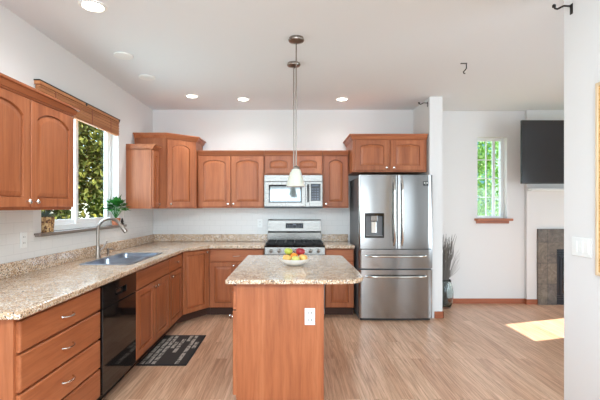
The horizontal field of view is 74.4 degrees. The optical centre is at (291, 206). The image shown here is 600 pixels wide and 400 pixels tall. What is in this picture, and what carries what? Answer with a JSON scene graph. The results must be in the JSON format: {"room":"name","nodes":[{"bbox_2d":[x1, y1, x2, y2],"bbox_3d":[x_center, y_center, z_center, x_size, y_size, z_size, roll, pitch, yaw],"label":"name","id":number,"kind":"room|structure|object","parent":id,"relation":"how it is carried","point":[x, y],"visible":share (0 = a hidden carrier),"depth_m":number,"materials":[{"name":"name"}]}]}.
{"room":"kitchen","nodes":[
{"label":"kitchen","id":0,"kind":"room"},
{"bbox_2d":[0,4,152,234],"bbox_3d":[-2.075,0.005,1.300,0.150,2.800,9.400,0,0,0],"label":"wall","id":1,"kind":"structure","parent":0,"point":[27,54],"depth_m":3.57,"materials":[{"name":"white paint"}]},
{"bbox_2d":[0,72,80,209],"bbox_3d":[-1.819,-0.370,2.530,0.358,0.780,1.110,0,0,0],"label":"upper cabinet","id":2,"kind":"object","parent":1,"relation":"attached to","point":[37,127],"visible":1,"depth_m":2.56,"materials":[{"name":"brown wood"}]},
{"bbox_2d":[0,207,152,263],"bbox_3d":[-1.996,0.240,3.330,0.008,0.470,4.660,0,0,0],"label":"wall tile","id":3,"kind":"structure","parent":1,"relation":"attached to","point":[139,222],"depth_m":3.24,"materials":[{"name":"white tile"}]},
{"bbox_2d":[20,232,26,247],"bbox_3d":[-1.988,0.245,2.930,0.006,0.115,0.070,0,0,0],"label":"wall outlet","id":4,"kind":"object","parent":3,"relation":"attached to","point":[23,235],"visible":1,"depth_m":2.92,"materials":[{"name":"white plastic"}]},
{"bbox_2d":[34,79,119,135],"bbox_3d":[-1.973,-0.895,3.770,0.052,0.190,1.430,0,0,0],"label":"window blind","id":5,"kind":"object","parent":1,"relation":"attached to","point":[90,115],"visible":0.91,"depth_m":3.75,"materials":[{"name":"brown wood"}]},
{"bbox_2d":[34,224,126,236],"bbox_3d":[-2.007,0.219,3.870,0.105,0.028,1.620,0,0,0],"label":"window sill","id":6,"kind":"structure","parent":1,"relation":"attached to","point":[76,230],"depth_m":3.58,"materials":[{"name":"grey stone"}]},
{"bbox_2d":[41,210,57,231],"bbox_3d":[-1.996,0.112,3.232,0.125,0.186,0.167,0,0,0],"label":"potted plant","id":7,"kind":"object","parent":6,"relation":"on","point":[47,221],"visible":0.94,"depth_m":3.20,"materials":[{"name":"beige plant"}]},
{"bbox_2d":[101,194,130,224],"bbox_3d":[-1.983,0.028,4.462,0.312,0.352,0.416,0,0,0],"label":"potted plant","id":8,"kind":"object","parent":6,"relation":"on","point":[115,201],"visible":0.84,"depth_m":4.43,"materials":[{"name":"green plant"}]},
{"bbox_2d":[54,119,110,229],"bbox_3d":[-2.115,-0.385,3.850,0.070,1.180,1.400,0,0,0],"label":"window","id":9,"kind":"structure","parent":1,"relation":"in","point":[61,224],"depth_m":3.98,"materials":[{"name":"white plastic"}]},
{"bbox_2d":[0,234,266,279],"bbox_3d":[-1.171,0.440,3.752,1.638,0.102,3.815,0,0,0],"label":"backsplash","id":10,"kind":"structure","parent":1,"relation":"attached to","point":[10,269],"depth_m":3.95,"materials":[{"name":"stone"}]},
{"bbox_2d":[126,144,161,208],"bbox_3d":[-1.819,-0.370,4.869,0.362,0.780,0.227,0,0,0],"label":"upper cabinet","id":11,"kind":"object","parent":1,"relation":"attached to","point":[142,160],"visible":0.98,"depth_m":4.75,"materials":[{"name":"brown wood"}]},
{"bbox_2d":[0,0,563,110],"bbox_3d":[1.610,-1.485,1.300,7.620,0.180,9.400,0,0,0],"label":"ceiling","id":12,"kind":"structure","parent":0,"point":[374,54],"depth_m":3.48,"materials":[{"name":"white paint"}]},
{"bbox_2d":[78,0,107,12],"bbox_3d":[-1.380,-1.390,2.740,0.184,0.010,0.184,0,0,0],"label":"recessed light","id":13,"kind":"object","parent":12,"relation":"in","point":[94,6],"visible":1,"depth_m":2.73,"materials":[{"name":"white plastic"}]},
{"bbox_2d":[113,52,132,59],"bbox_3d":[-1.550,-1.386,3.630,0.170,0.016,0.170,0,0,0],"label":"ceiling disc","id":14,"kind":"object","parent":12,"relation":"attached to","point":[120,55],"visible":1,"depth_m":3.60,"materials":[{"name":"white plastic"}]},
{"bbox_2d":[139,74,154,80],"bbox_3d":[-1.556,-1.386,4.240,0.170,0.016,0.170,0,0,0],"label":"ceiling disc","id":15,"kind":"object","parent":12,"relation":"attached to","point":[143,76],"visible":1,"depth_m":4.21,"materials":[{"name":"white plastic"}]},
{"bbox_2d":[185,94,198,97],"bbox_3d":[-1.256,-1.390,4.960,0.170,0.010,0.170,0,0,0],"label":"recessed light","id":16,"kind":"object","parent":12,"relation":"in","point":[186,95],"visible":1,"depth_m":4.95,"materials":[{"name":"white plastic"}]},
{"bbox_2d":[237,97,249,100],"bbox_3d":[-0.630,-1.390,5.100,0.170,0.010,0.170,0,0,0],"label":"recessed light","id":17,"kind":"object","parent":12,"relation":"in","point":[239,98],"visible":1,"depth_m":5.10,"materials":[{"name":"white plastic"}]},
{"bbox_2d":[287,61,299,186],"bbox_3d":[0.017,-0.797,3.830,0.144,1.194,0.144,0,0,0],"label":"pendant lamp","id":18,"kind":"object","parent":12,"relation":"hanging from","point":[292,64],"visible":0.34,"depth_m":3.83,"materials":[{"name":"silver metal"}]},
{"bbox_2d":[288,35,304,186],"bbox_3d":[0.035,-0.782,3.260,0.144,1.224,0.144,0,0,0],"label":"pendant lamp","id":19,"kind":"object","parent":12,"relation":"hanging from","point":[296,179],"visible":1,"depth_m":3.23,"materials":[{"name":"silver metal"}]},
{"bbox_2d":[335,97,348,100],"bbox_3d":[0.645,-1.390,5.100,0.170,0.010,0.170,0,0,0],"label":"recessed light","id":20,"kind":"object","parent":12,"relation":"in","point":[339,98],"visible":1,"depth_m":5.09,"materials":[{"name":"white plastic"}]},
{"bbox_2d":[153,110,412,242],"bbox_3d":[-0.090,0.005,5.810,3.820,2.800,0.280,0,0,0],"label":"wall","id":21,"kind":"structure","parent":0,"point":[220,129],"depth_m":5.67,"materials":[{"name":"white paint"}]},
{"bbox_2d":[133,133,205,208],"bbox_3d":[-1.609,-0.455,5.298,0.762,0.950,0.724,0,0,0],"label":"upper cabinet","id":22,"kind":"object","parent":21,"relation":"attached to","point":[178,154],"visible":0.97,"depth_m":5.06,"materials":[{"name":"brown wood"}]},
{"bbox_2d":[197,150,263,207],"bbox_3d":[-0.825,-0.373,5.479,0.894,0.773,0.362,0,0,0],"label":"upper cabinet","id":23,"kind":"object","parent":21,"relation":"attached to","point":[226,178],"visible":0.96,"depth_m":5.33,"materials":[{"name":"brown wood"}]},
{"bbox_2d":[153,207,349,239],"bbox_3d":[-0.564,0.240,5.666,2.848,0.470,0.008,0,0,0],"label":"wall tile","id":24,"kind":"structure","parent":21,"relation":"attached to","point":[198,220],"depth_m":5.66,"materials":[{"name":"white tile"}]},
{"bbox_2d":[257,219,261,226],"bbox_3d":[-0.460,0.235,5.658,0.070,0.115,0.006,0,0,0],"label":"wall outlet","id":25,"kind":"object","parent":24,"relation":"attached to","point":[259,221],"visible":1,"depth_m":5.66,"materials":[{"name":"white plastic"}]},
{"bbox_2d":[264,150,322,174],"bbox_3d":[0.019,-0.599,5.482,0.786,0.323,0.355,0,0,0],"label":"upper cabinet","id":26,"kind":"object","parent":21,"relation":"attached to","point":[276,162],"visible":0.91,"depth_m":5.33,"materials":[{"name":"brown wood"}]},
{"bbox_2d":[264,175,321,207],"bbox_3d":[0.019,-0.205,5.439,0.776,0.444,0.432,0,0,0],"label":"microwave","id":27,"kind":"object","parent":26,"relation":"attached to","point":[277,194],"visible":0.97,"depth_m":5.27,"materials":[{"name":"grey metal"}]},
{"bbox_2d":[321,234,347,240],"bbox_3d":[0.611,0.440,5.649,0.378,0.102,0.022,0,0,0],"label":"backsplash","id":28,"kind":"structure","parent":21,"relation":"attached to","point":[324,237],"depth_m":5.64,"materials":[{"name":"stone"}]},
{"bbox_2d":[322,150,348,207],"bbox_3d":[0.591,-0.373,5.479,0.350,0.773,0.362,0,0,0],"label":"upper cabinet","id":29,"kind":"object","parent":21,"relation":"attached to","point":[335,163],"visible":0.91,"depth_m":5.33,"materials":[{"name":"brown wood"}]},
{"bbox_2d":[343,134,427,175],"bbox_3d":[1.228,-0.689,5.334,0.997,0.483,0.652,0,0,0],"label":"upper cabinet","id":30,"kind":"object","parent":21,"relation":"attached to","point":[369,154],"visible":1,"depth_m":5.04,"materials":[{"name":"brown wood"}]},
{"bbox_2d":[102,304,563,399],"bbox_3d":[2.000,1.455,1.300,8.600,0.100,9.400,0,0,0],"label":"floor","id":31,"kind":"structure","parent":0,"point":[476,351],"depth_m":3.66,"materials":[{"name":"laminate"}]},
{"bbox_2d":[0,288,99,399],"bbox_3d":[-1.629,0.968,2.283,0.722,0.874,0.822,0,0,0],"label":"base cabinet","id":32,"kind":"object","parent":31,"relation":"on","point":[51,353],"visible":0.9,"depth_m":2.16,"materials":[{"name":"brown wood"}]},
{"bbox_2d":[0,234,266,319],"bbox_3d":[-1.171,0.459,3.752,1.638,0.141,3.815,0,0,0],"label":"countertop","id":33,"kind":"structure","parent":32,"relation":"on","point":[30,286],"depth_m":3.06,"materials":[{"name":"stone"}]},
{"bbox_2d":[94,217,127,257],"bbox_3d":[-1.744,0.294,3.839,0.316,0.393,0.118,0,0,0],"label":"faucet","id":34,"kind":"object","parent":33,"relation":"on","point":[98,250],"visible":1,"depth_m":3.80,"materials":[{"name":"silver metal"}]},
{"bbox_2d":[79,253,161,264],"bbox_3d":[-1.593,0.579,3.780,0.445,0.184,0.870,0,0,0],"label":"sink","id":35,"kind":"object","parent":33,"relation":"in","point":[121,258],"visible":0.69,"depth_m":3.76,"materials":[{"name":"silver metal"}]},
{"bbox_2d":[96,272,135,399],"bbox_3d":[-1.627,0.971,2.994,0.666,0.868,0.580,0,0,0],"label":"dishwasher","id":36,"kind":"object","parent":31,"relation":"on","point":[117,310],"visible":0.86,"depth_m":2.93,"materials":[{"name":"black metal"}]},
{"bbox_2d":[125,259,168,374],"bbox_3d":[-1.629,0.968,3.745,0.722,0.874,0.906,0,0,0],"label":"base cabinet","id":37,"kind":"object","parent":31,"relation":"on","point":[152,282],"visible":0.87,"depth_m":3.68,"materials":[{"name":"brown wood"}]},
{"bbox_2d":[135,335,205,365],"bbox_3d":[-1.160,1.400,3.900,0.450,0.008,0.820,0,0,0],"label":"kitchen mat","id":38,"kind":"object","parent":31,"relation":"on","point":[171,350],"visible":1,"depth_m":3.82,"materials":[{"name":"black fabric"}]},
{"bbox_2d":[161,253,181,337],"bbox_3d":[-1.629,0.968,4.450,0.722,0.874,0.496,0,0,0],"label":"base cabinet","id":39,"kind":"object","parent":31,"relation":"on","point":[175,262],"visible":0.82,"depth_m":4.41,"materials":[{"name":"brown wood"}]},
{"bbox_2d":[175,249,210,323],"bbox_3d":[-1.517,0.968,5.171,0.916,0.874,0.937,0,0,0],"label":"base cabinet","id":40,"kind":"object","parent":31,"relation":"on","point":[195,263],"visible":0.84,"depth_m":4.88,"materials":[{"name":"brown wood"}]},
{"bbox_2d":[209,248,264,314],"bbox_3d":[-0.711,0.968,5.344,0.702,0.874,0.632,0,0,0],"label":"base cabinet","id":41,"kind":"object","parent":31,"relation":"on","point":[222,262],"visible":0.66,"depth_m":5.06,"materials":[{"name":"brown wood"}]},
{"bbox_2d":[229,284,323,399],"bbox_3d":[-0.110,0.964,3.337,0.656,0.882,1.287,0,0,0],"label":"base cabinet","id":42,"kind":"object","parent":31,"relation":"on","point":[278,329],"visible":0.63,"depth_m":2.70,"materials":[{"name":"brown wood"}]},
{"bbox_2d":[225,255,362,283],"bbox_3d":[0.029,0.506,3.348,0.962,0.030,1.384,0,0,0],"label":"countertop","id":43,"kind":"structure","parent":42,"relation":"on","point":[254,269],"depth_m":2.96,"materials":[{"name":"stone"}]},
{"bbox_2d":[279,256,309,265],"bbox_3d":[0.022,0.461,3.330,0.264,0.059,0.264,0,0,0],"label":"fruit bowl","id":44,"kind":"object","parent":43,"relation":"on","point":[287,262],"visible":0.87,"depth_m":3.23,"materials":[{"name":"white ceramic"}]},
{"bbox_2d":[283,255,290,259],"bbox_3d":[-0.042,0.426,3.300,0.074,0.069,0.073,0,0,-39],"label":"apple","id":45,"kind":"object","parent":44,"relation":"in","point":[285,257],"visible":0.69,"depth_m":3.27,"materials":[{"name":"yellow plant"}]},
{"bbox_2d":[284,248,292,254],"bbox_3d":[-0.030,0.376,3.372,0.071,0.067,0.072,0,0,14],"label":"apple","id":46,"kind":"object","parent":44,"relation":"in","point":[288,251],"visible":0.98,"depth_m":3.35,"materials":[{"name":"green plant"}]},
{"bbox_2d":[296,247,304,255],"bbox_3d":[0.072,0.379,3.375,0.079,0.074,0.080,0,0,43],"label":"apple","id":47,"kind":"object","parent":44,"relation":"in","point":[299,251],"visible":0.88,"depth_m":3.35,"materials":[{"name":"red plant"}]},
{"bbox_2d":[299,254,307,259],"bbox_3d":[0.094,0.424,3.308,0.073,0.069,0.074,0,0,-6],"label":"apple","id":48,"kind":"object","parent":44,"relation":"in","point":[302,257],"visible":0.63,"depth_m":3.28,"materials":[{"name":"yellow plant"}]},
{"bbox_2d":[305,308,314,324],"bbox_3d":[0.122,0.748,2.696,0.070,0.114,0.006,0,0,0],"label":"outlet plate","id":49,"kind":"object","parent":42,"relation":"attached to","point":[309,312],"depth_m":2.69,"materials":[{"name":"white plastic"}]},
{"bbox_2d":[265,219,324,314],"bbox_3d":[0.035,0.781,5.298,0.762,1.208,0.715,0,0,0],"label":"range","id":50,"kind":"object","parent":31,"relation":"on","point":[293,234],"visible":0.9,"depth_m":5.59,"materials":[{"name":"grey metal"}]},
{"bbox_2d":[265,244,324,246],"bbox_3d":[0.035,0.498,5.306,0.762,0.022,0.588,0,0,0],"label":"cooktop","id":51,"kind":"object","parent":50,"relation":"in","point":[267,245],"depth_m":5.01,"materials":[{"name":"black"}]},
{"bbox_2d":[325,248,353,314],"bbox_3d":[0.610,0.968,5.344,0.372,0.874,0.632,0,0,0],"label":"base cabinet","id":52,"kind":"object","parent":31,"relation":"on","point":[339,298],"visible":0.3,"depth_m":5.06,"materials":[{"name":"brown wood"}]},
{"bbox_2d":[321,234,354,248],"bbox_3d":[0.611,0.459,5.343,0.378,0.141,0.635,0,0,0],"label":"countertop","id":53,"kind":"structure","parent":52,"relation":"on","point":[331,241],"depth_m":5.62,"materials":[{"name":"stone"}]},
{"bbox_2d":[350,175,431,319],"bbox_3d":[1.281,0.505,5.217,0.906,1.800,0.866,0,0,0],"label":"refrigerator","id":54,"kind":"object","parent":31,"relation":"on","point":[391,215],"visible":1,"depth_m":4.86,"materials":[{"name":"grey metal"}]},
{"bbox_2d":[442,279,453,308],"bbox_3d":[2.135,1.210,5.530,0.240,0.389,0.240,0,0,0],"label":"glass vase","id":55,"kind":"object","parent":31,"relation":"on","point":[447,288],"visible":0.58,"depth_m":5.43,"materials":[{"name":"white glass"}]},
{"bbox_2d":[442,236,459,280],"bbox_3d":[2.174,0.876,5.537,0.305,0.998,0.217,0,0,0],"label":"twigs","id":56,"kind":"object","parent":55,"relation":"in","point":[446,271],"visible":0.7,"depth_m":5.49,"materials":[{"name":"grey"}]},
{"bbox_2d":[413,97,441,317],"bbox_3d":[1.823,0.005,5.375,0.163,2.800,0.750,0,0,0],"label":"wall","id":57,"kind":"structure","parent":0,"point":[426,120],"depth_m":5.00,"materials":[{"name":"white paint"}]},
{"bbox_2d":[434,311,443,317],"bbox_3d":[1.859,1.363,5.368,0.119,0.085,0.764,0,0,0],"label":"baseboard","id":58,"kind":"structure","parent":57,"relation":"attached to","point":[437,314],"depth_m":4.99,"materials":[{"name":"brown wood"}]},
{"bbox_2d":[442,111,524,297],"bbox_3d":[3.510,0.005,5.850,3.380,2.800,0.200,0,0,0],"label":"wall","id":59,"kind":"structure","parent":0,"point":[491,258],"depth_m":5.75,"materials":[{"name":"white paint"}]},
{"bbox_2d":[477,138,503,217],"bbox_3d":[2.915,-0.425,5.870,0.430,1.180,0.060,0,0,0],"label":"window","id":60,"kind":"structure","parent":59,"relation":"in","point":[493,140],"depth_m":5.86,"materials":[{"name":"white plastic"}]},
{"bbox_2d":[474,218,512,223],"bbox_3d":[2.915,0.203,5.750,0.520,0.075,0.180,0,0,0],"label":"window sill","id":61,"kind":"structure","parent":59,"relation":"attached to","point":[478,220],"depth_m":5.68,"materials":[{"name":"brown wood"}]},
{"bbox_2d":[452,298,537,304],"bbox_3d":[2.728,1.367,5.718,1.645,0.075,0.064,0,0,0],"label":"baseboard","id":62,"kind":"structure","parent":59,"relation":"attached to","point":[455,300],"depth_m":5.74,"materials":[{"name":"brown wood"}]},
{"bbox_2d":[525,110,563,298],"bbox_3d":[4.270,0.005,5.725,1.760,2.800,0.050,0,0,0],"label":"wall","id":63,"kind":"structure","parent":0,"point":[543,209],"depth_m":5.70,"materials":[{"name":"white paint"}]},
{"bbox_2d":[520,120,563,183],"bbox_3d":[3.800,-0.733,5.474,1.490,0.845,0.450,0,0,0],"label":"television","id":64,"kind":"object","parent":63,"relation":"attached to","point":[541,141],"visible":0.66,"depth_m":5.25,"materials":[{"name":"black"}]},
{"bbox_2d":[528,188,563,190],"bbox_3d":[3.950,-0.250,5.658,1.100,0.040,0.083,0,0,0],"label":"mantel","id":65,"kind":"object","parent":63,"relation":"attached to","point":[529,189],"visible":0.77,"depth_m":5.62,"materials":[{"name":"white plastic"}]},
{"bbox_2d":[532,189,563,189],"bbox_3d":[3.950,-0.250,5.618,1.060,0.024,0.004,0,0,0],"label":"grille","id":66,"kind":"object","parent":65,"relation":"attached to","point":[532,189],"depth_m":5.62,"materials":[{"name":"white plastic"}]},
{"bbox_2d":[537,229,563,304],"bbox_3d":[4.270,0.860,5.683,1.470,1.090,0.033,0,0,0],"label":"fireplace","id":67,"kind":"object","parent":63,"relation":"attached to","point":[550,242],"visible":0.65,"depth_m":5.67,"materials":[{"name":"stone"}]},
{"bbox_2d":[564,0,599,399],"bbox_3d":[1.845,0.005,-0.315,0.150,2.800,5.770,0,0,0],"label":"wall","id":68,"kind":"structure","parent":0,"point":[582,27],"depth_m":2.42,"materials":[{"name":"white paint"}]},
{"bbox_2d":[552,3,572,14],"bbox_3d":[1.709,-1.252,2.500,0.123,0.065,0.024,0,0,0],"label":"rod bracket","id":69,"kind":"object","parent":68,"relation":"attached to","point":[553,5],"visible":1,"depth_m":2.50,"materials":[{"name":"brown metal"}]},
{"bbox_2d":[572,237,591,257],"bbox_3d":[1.765,0.245,2.412,0.008,0.115,0.162,0,0,0],"label":"light switch","id":70,"kind":"object","parent":68,"relation":"attached to","point":[582,247],"visible":1,"depth_m":2.40,"materials":[{"name":"white plastic"}]},
{"bbox_2d":[595,82,599,275],"bbox_3d":[1.762,-0.160,1.812,0.015,1.110,0.950,0,0,0],"label":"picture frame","id":71,"kind":"object","parent":68,"relation":"attached to","point":[597,85],"visible":1,"depth_m":2.27,"materials":[{"name":"brown wood"}]},
{"label":"outside","id":72,"kind":"structure","parent":0,"visible":0},
{"bbox_3d":[0.000,1.680,14.000,60.000,0.250,52.000,0,0,0],"label":"ground","id":73,"kind":"structure","parent":72,"visible":0},
{"bbox_2d":[41,121,103,219],"bbox_3d":[-4.079,-0.590,6.882,1.997,4.300,4.578,0,0,-3],"label":"tree","id":74,"kind":"object","parent":73,"relation":"on","point":[90,155],"visible":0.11,"depth_m":6.74,"materials":[{"name":"green plant"}]},
{"bbox_2d":[88,131,103,216],"bbox_3d":[-4.312,-0.562,10.615,1.978,4.363,2.753,0,0,-7],"label":"tree","id":75,"kind":"object","parent":73,"relation":"on","point":[101,131],"visible":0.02,"depth_m":9.70,"materials":[{"name":"green plant"}]},
{"bbox_2d":[477,142,498,215],"bbox_3d":[4.609,-0.406,10.391,2.167,4.257,1.681,0,0,0],"label":"tree","id":76,"kind":"object","parent":73,"relation":"on","point":[480,158],"visible":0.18,"depth_m":10.02,"materials":[{"name":"green plant"}]},
{"bbox_2d":[477,142,498,215],"bbox_3d":[8.750,-1.845,15.000,5.500,6.800,6.000,0,0,0],"label":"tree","id":77,"kind":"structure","parent":73,"relation":"on","point":[488,142],"depth_m":13.10,"materials":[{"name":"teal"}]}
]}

